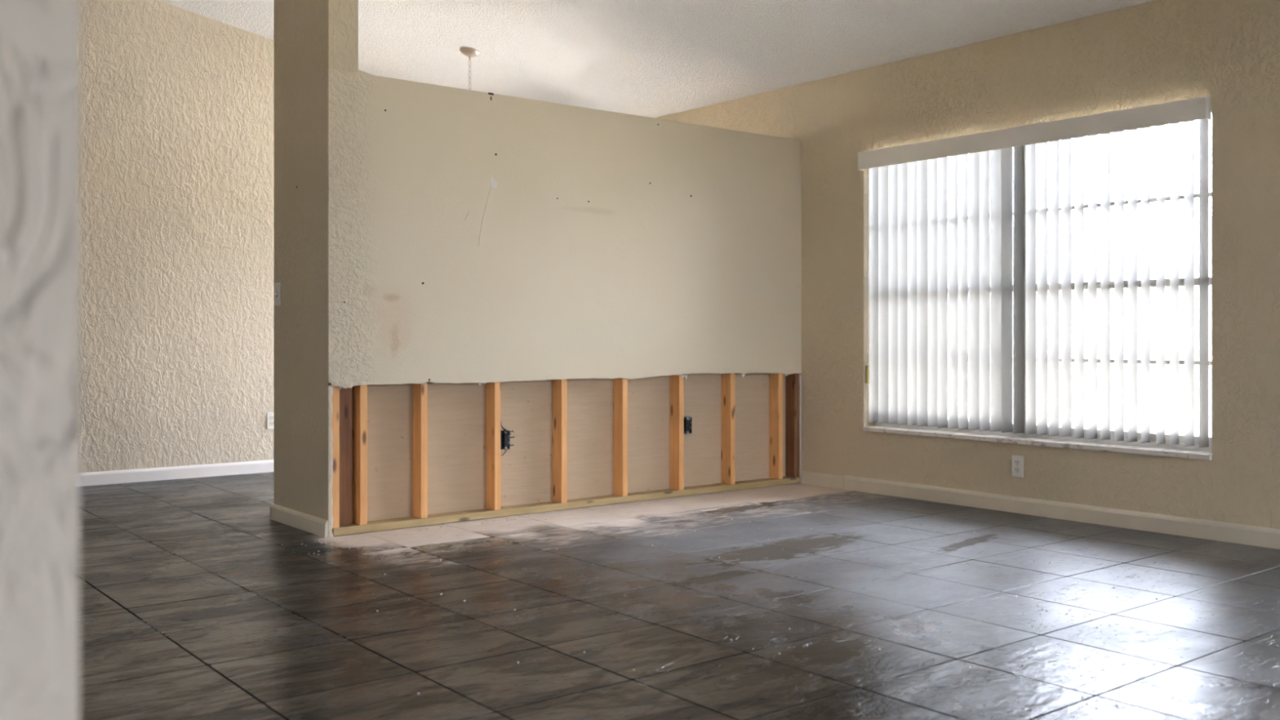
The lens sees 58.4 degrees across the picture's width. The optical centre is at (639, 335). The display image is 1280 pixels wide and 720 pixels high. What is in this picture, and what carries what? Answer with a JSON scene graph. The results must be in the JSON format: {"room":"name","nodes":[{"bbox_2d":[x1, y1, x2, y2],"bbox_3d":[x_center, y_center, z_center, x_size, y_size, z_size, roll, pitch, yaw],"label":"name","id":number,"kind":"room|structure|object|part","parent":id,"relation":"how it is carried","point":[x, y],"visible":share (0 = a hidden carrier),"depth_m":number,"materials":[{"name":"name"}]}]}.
{"room":"damaged room","nodes":[
{"label":"damaged room","id":0,"kind":"room"},
{"bbox_2d":[0,0,79,719],"bbox_3d":[-1.788,-1.124,-0.157,3.405,4.157,0.120,0,0,-38],"label":"wall","id":1,"kind":"structure","parent":0,"point":[39,39],"depth_m":0.84,"materials":[{"name":"grey paint"}]},
{"bbox_2d":[79,0,372,486],"bbox_3d":[-4.203,-1.092,6.924,8.842,4.293,0.250,0,0,-38],"label":"wall","id":2,"kind":"structure","parent":0,"point":[176,104],"depth_m":7.63,"materials":[{"name":"beige paint"}]},
{"bbox_2d":[79,459,273,486],"bbox_3d":[-4.042,0.912,6.883,8.642,0.084,0.014,0,0,-38],"label":"baseboard","id":3,"kind":"structure","parent":2,"relation":"attached to","point":[104,477],"depth_m":7.62,"materials":[{"name":"white paint"}]},
{"bbox_2d":[266,412,273,429],"bbox_3d":[-2.585,0.595,8.045,0.072,0.118,0.009,0,0,-38],"label":"wall outlet","id":4,"kind":"object","parent":2,"relation":"attached to","point":[269,415],"visible":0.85,"depth_m":8.04,"materials":[{"name":"white plastic"}]},
{"bbox_2d":[273,0,358,537],"bbox_3d":[-1.633,-0.633,5.741,0.151,3.176,0.695,0,0,-38],"label":"wall","id":5,"kind":"structure","parent":0,"point":[311,37],"depth_m":5.66,"materials":[{"name":"beige paint"}]},
{"bbox_2d":[274,282,279,306],"bbox_3d":[-1.878,-0.215,5.917,0.016,0.118,0.072,0,0,-38],"label":"light switch","id":6,"kind":"object","parent":5,"relation":"attached to","point":[277,286],"visible":1,"depth_m":5.91,"materials":[{"name":"white plastic"}]},
{"bbox_2d":[270,503,328,537],"bbox_3d":[-1.638,0.914,5.749,0.180,0.080,0.706,0,0,-38],"label":"baseboard","id":7,"kind":"structure","parent":5,"relation":"attached to","point":[304,522],"depth_m":5.66,"materials":[{"name":"beige paint"}]},
{"bbox_2d":[327,68,801,536],"bbox_3d":[-0.249,-0.157,6.469,3.220,2.224,0.117,0,0,-38],"label":"wall","id":8,"kind":"structure","parent":0,"point":[588,282],"depth_m":6.23,"materials":[{"name":"beige paint"}]},
{"bbox_2d":[500,419,514,456],"bbox_3d":[-0.718,0.496,6.076,0.077,0.274,0.079,0,0,-38],"label":"outlet box","id":9,"kind":"object","parent":8,"relation":"attached to","point":[505,437],"visible":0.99,"depth_m":6.06,"materials":[{"name":"black plastic"}]},
{"bbox_2d":[502,432,509,446],"bbox_3d":[-0.711,0.550,6.068,0.033,0.071,0.034,0,0,-38],"label":"receptacle","id":10,"kind":"object","parent":9,"relation":"attached to","point":[505,436],"depth_m":6.06,"materials":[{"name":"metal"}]},
{"bbox_3d":[-0.237,0.933,6.478,3.190,0.037,0.093,0,0,-38],"label":"plate","id":11,"kind":"part","parent":8,"relation":"part of","materials":[{"name":"brown wood"}]},
{"bbox_3d":[-0.223,-0.156,6.557,3.070,2.222,0.013,0,0,-38],"label":"panel","id":12,"kind":"part","parent":8,"relation":"part of","materials":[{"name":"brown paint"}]},
{"bbox_2d":[684,416,691,434],"bbox_3d":[0.268,0.545,6.873,0.083,0.132,0.075,0,0,-38],"label":"outlet box","id":13,"kind":"object","parent":8,"relation":"attached to","point":[687,420],"visible":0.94,"depth_m":6.86,"materials":[{"name":"black plastic"}]},
{"bbox_2d":[684,418,691,431],"bbox_3d":[0.285,0.535,6.870,0.042,0.071,0.034,0,0,-38],"label":"receptacle","id":14,"kind":"object","parent":13,"relation":"attached to","point":[687,422],"depth_m":6.85,"materials":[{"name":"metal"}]},
{"bbox_2d":[159,0,1155,118],"bbox_3d":[-0.756,-2.491,2.791,9.092,1.796,11.010,0,0,-38],"label":"ceiling","id":15,"kind":"structure","parent":0,"point":[654,59],"depth_m":7.11,"materials":[{"name":"white paint"}]},
{"bbox_2d":[459,47,479,89],"bbox_3d":[-1.144,-1.641,7.702,0.134,0.584,0.136,0,0,-38],"label":"ceiling canopy","id":16,"kind":"object","parent":15,"relation":"hanging from","point":[470,52],"visible":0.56,"depth_m":7.68,"materials":[{"name":"white metal"}]},
{"bbox_2d":[79,471,1279,719],"bbox_3d":[-0.775,1.030,2.776,9.042,0.151,10.910,0,0,-38],"label":"floor","id":17,"kind":"structure","parent":0,"point":[193,605],"depth_m":3.98,"materials":[{"name":"tile"}]},
{"bbox_2d":[281,484,1195,693],"bbox_3d":[0.498,0.953,4.733,3.971,0.008,3.535,0,0,-38],"label":"crumbs","id":18,"kind":"object","parent":17,"relation":"on","point":[784,485],"visible":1,"depth_m":5.36,"materials":[{"name":"white"}]},
{"bbox_2d":[656,0,1279,541],"bbox_3d":[2.704,-0.290,5.543,0.250,2.690,11.010,0,0,-38],"label":"wall","id":19,"kind":"structure","parent":0,"point":[1157,51],"depth_m":5.95,"materials":[{"name":"beige paint"}]},
{"bbox_2d":[1011,454,1023,477],"bbox_3d":[2.035,0.703,6.176,0.009,0.118,0.072,0,0,-38],"label":"wall outlet","id":20,"kind":"object","parent":19,"relation":"attached to","point":[1017,461],"visible":1,"depth_m":6.17,"materials":[{"name":"white plastic"}]},
{"bbox_2d":[1014,459,1020,466],"bbox_3d":[2.033,0.682,6.175,0.003,0.034,0.034,0,0,-38],"label":"receptacle","id":21,"kind":"object","parent":20,"relation":"attached to","point":[1017,462],"depth_m":6.17,"materials":[{"name":"beige plastic"}]},
{"bbox_2d":[1014,466,1020,473],"bbox_3d":[2.033,0.724,6.175,0.003,0.034,0.034,0,0,-38],"label":"receptacle","id":22,"kind":"object","parent":20,"relation":"attached to","point":[1017,469],"depth_m":6.17,"materials":[{"name":"beige plastic"}]},
{"bbox_2d":[862,143,1211,460],"bbox_3d":[2.099,-0.266,6.253,0.214,1.698,2.104,0,0,-38],"label":"window","id":23,"kind":"structure","parent":19,"relation":"in","point":[1151,448],"depth_m":6.06,"materials":[{"name":"white metal"}]},
{"bbox_2d":[865,364,869,383],"bbox_3d":[1.398,0.235,7.030,0.033,0.110,0.013,0,0,-38],"label":"latch","id":24,"kind":"object","parent":23,"relation":"attached to","point":[867,367],"visible":1,"depth_m":7.02,"materials":[{"name":"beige metal"}]},
{"bbox_2d":[857,96,1211,448],"bbox_3d":[2.044,-0.294,6.211,0.152,1.651,2.106,0,0,-38],"label":"vertical blind","id":25,"kind":"object","parent":23,"relation":"attached to","point":[908,183],"visible":0.99,"depth_m":6.18,"materials":[{"name":"white plastic"}]},
{"bbox_3d":[2.473,0.121,5.874,0.004,0.732,0.975,0,0,-38],"label":"pane","id":26,"kind":"part","parent":23,"relation":"part of","materials":[{"name":"clear glass"}]},
{"bbox_3d":[2.473,0.506,5.874,0.040,0.038,0.975,0,0,-38],"label":"sash rail","id":27,"kind":"part","parent":23,"relation":"part of","materials":[{"name":"white plastic"}]},
{"bbox_3d":[2.473,-0.264,5.874,0.040,0.038,0.975,0,0,-38],"label":"meeting rail","id":28,"kind":"part","parent":23,"relation":"part of","materials":[{"name":"white plastic"}]},
{"bbox_2d":[800,471,1279,549],"bbox_3d":[3.459,0.910,4.381,0.015,0.088,7.750,0,0,-38],"label":"baseboard","id":29,"kind":"structure","parent":19,"relation":"attached to","point":[1254,535],"depth_m":5.95,"materials":[{"name":"beige paint"}]},
{"label":"outside","id":30,"kind":"structure","parent":0,"visible":0},
{"bbox_3d":[1.601,1.230,14.051,100.000,0.150,100.000,0,0,-38],"label":"ground","id":31,"kind":"structure","parent":30,"visible":0},
{"bbox_2d":[947,216,1211,436],"bbox_3d":[8.735,-0.095,10.143,0.300,2.500,55.000,0,0,-38],"label":"wall","id":32,"kind":"structure","parent":31,"relation":"on","point":[1181,221],"depth_m":13.48,"materials":[{"name":"paint"}]}
]}

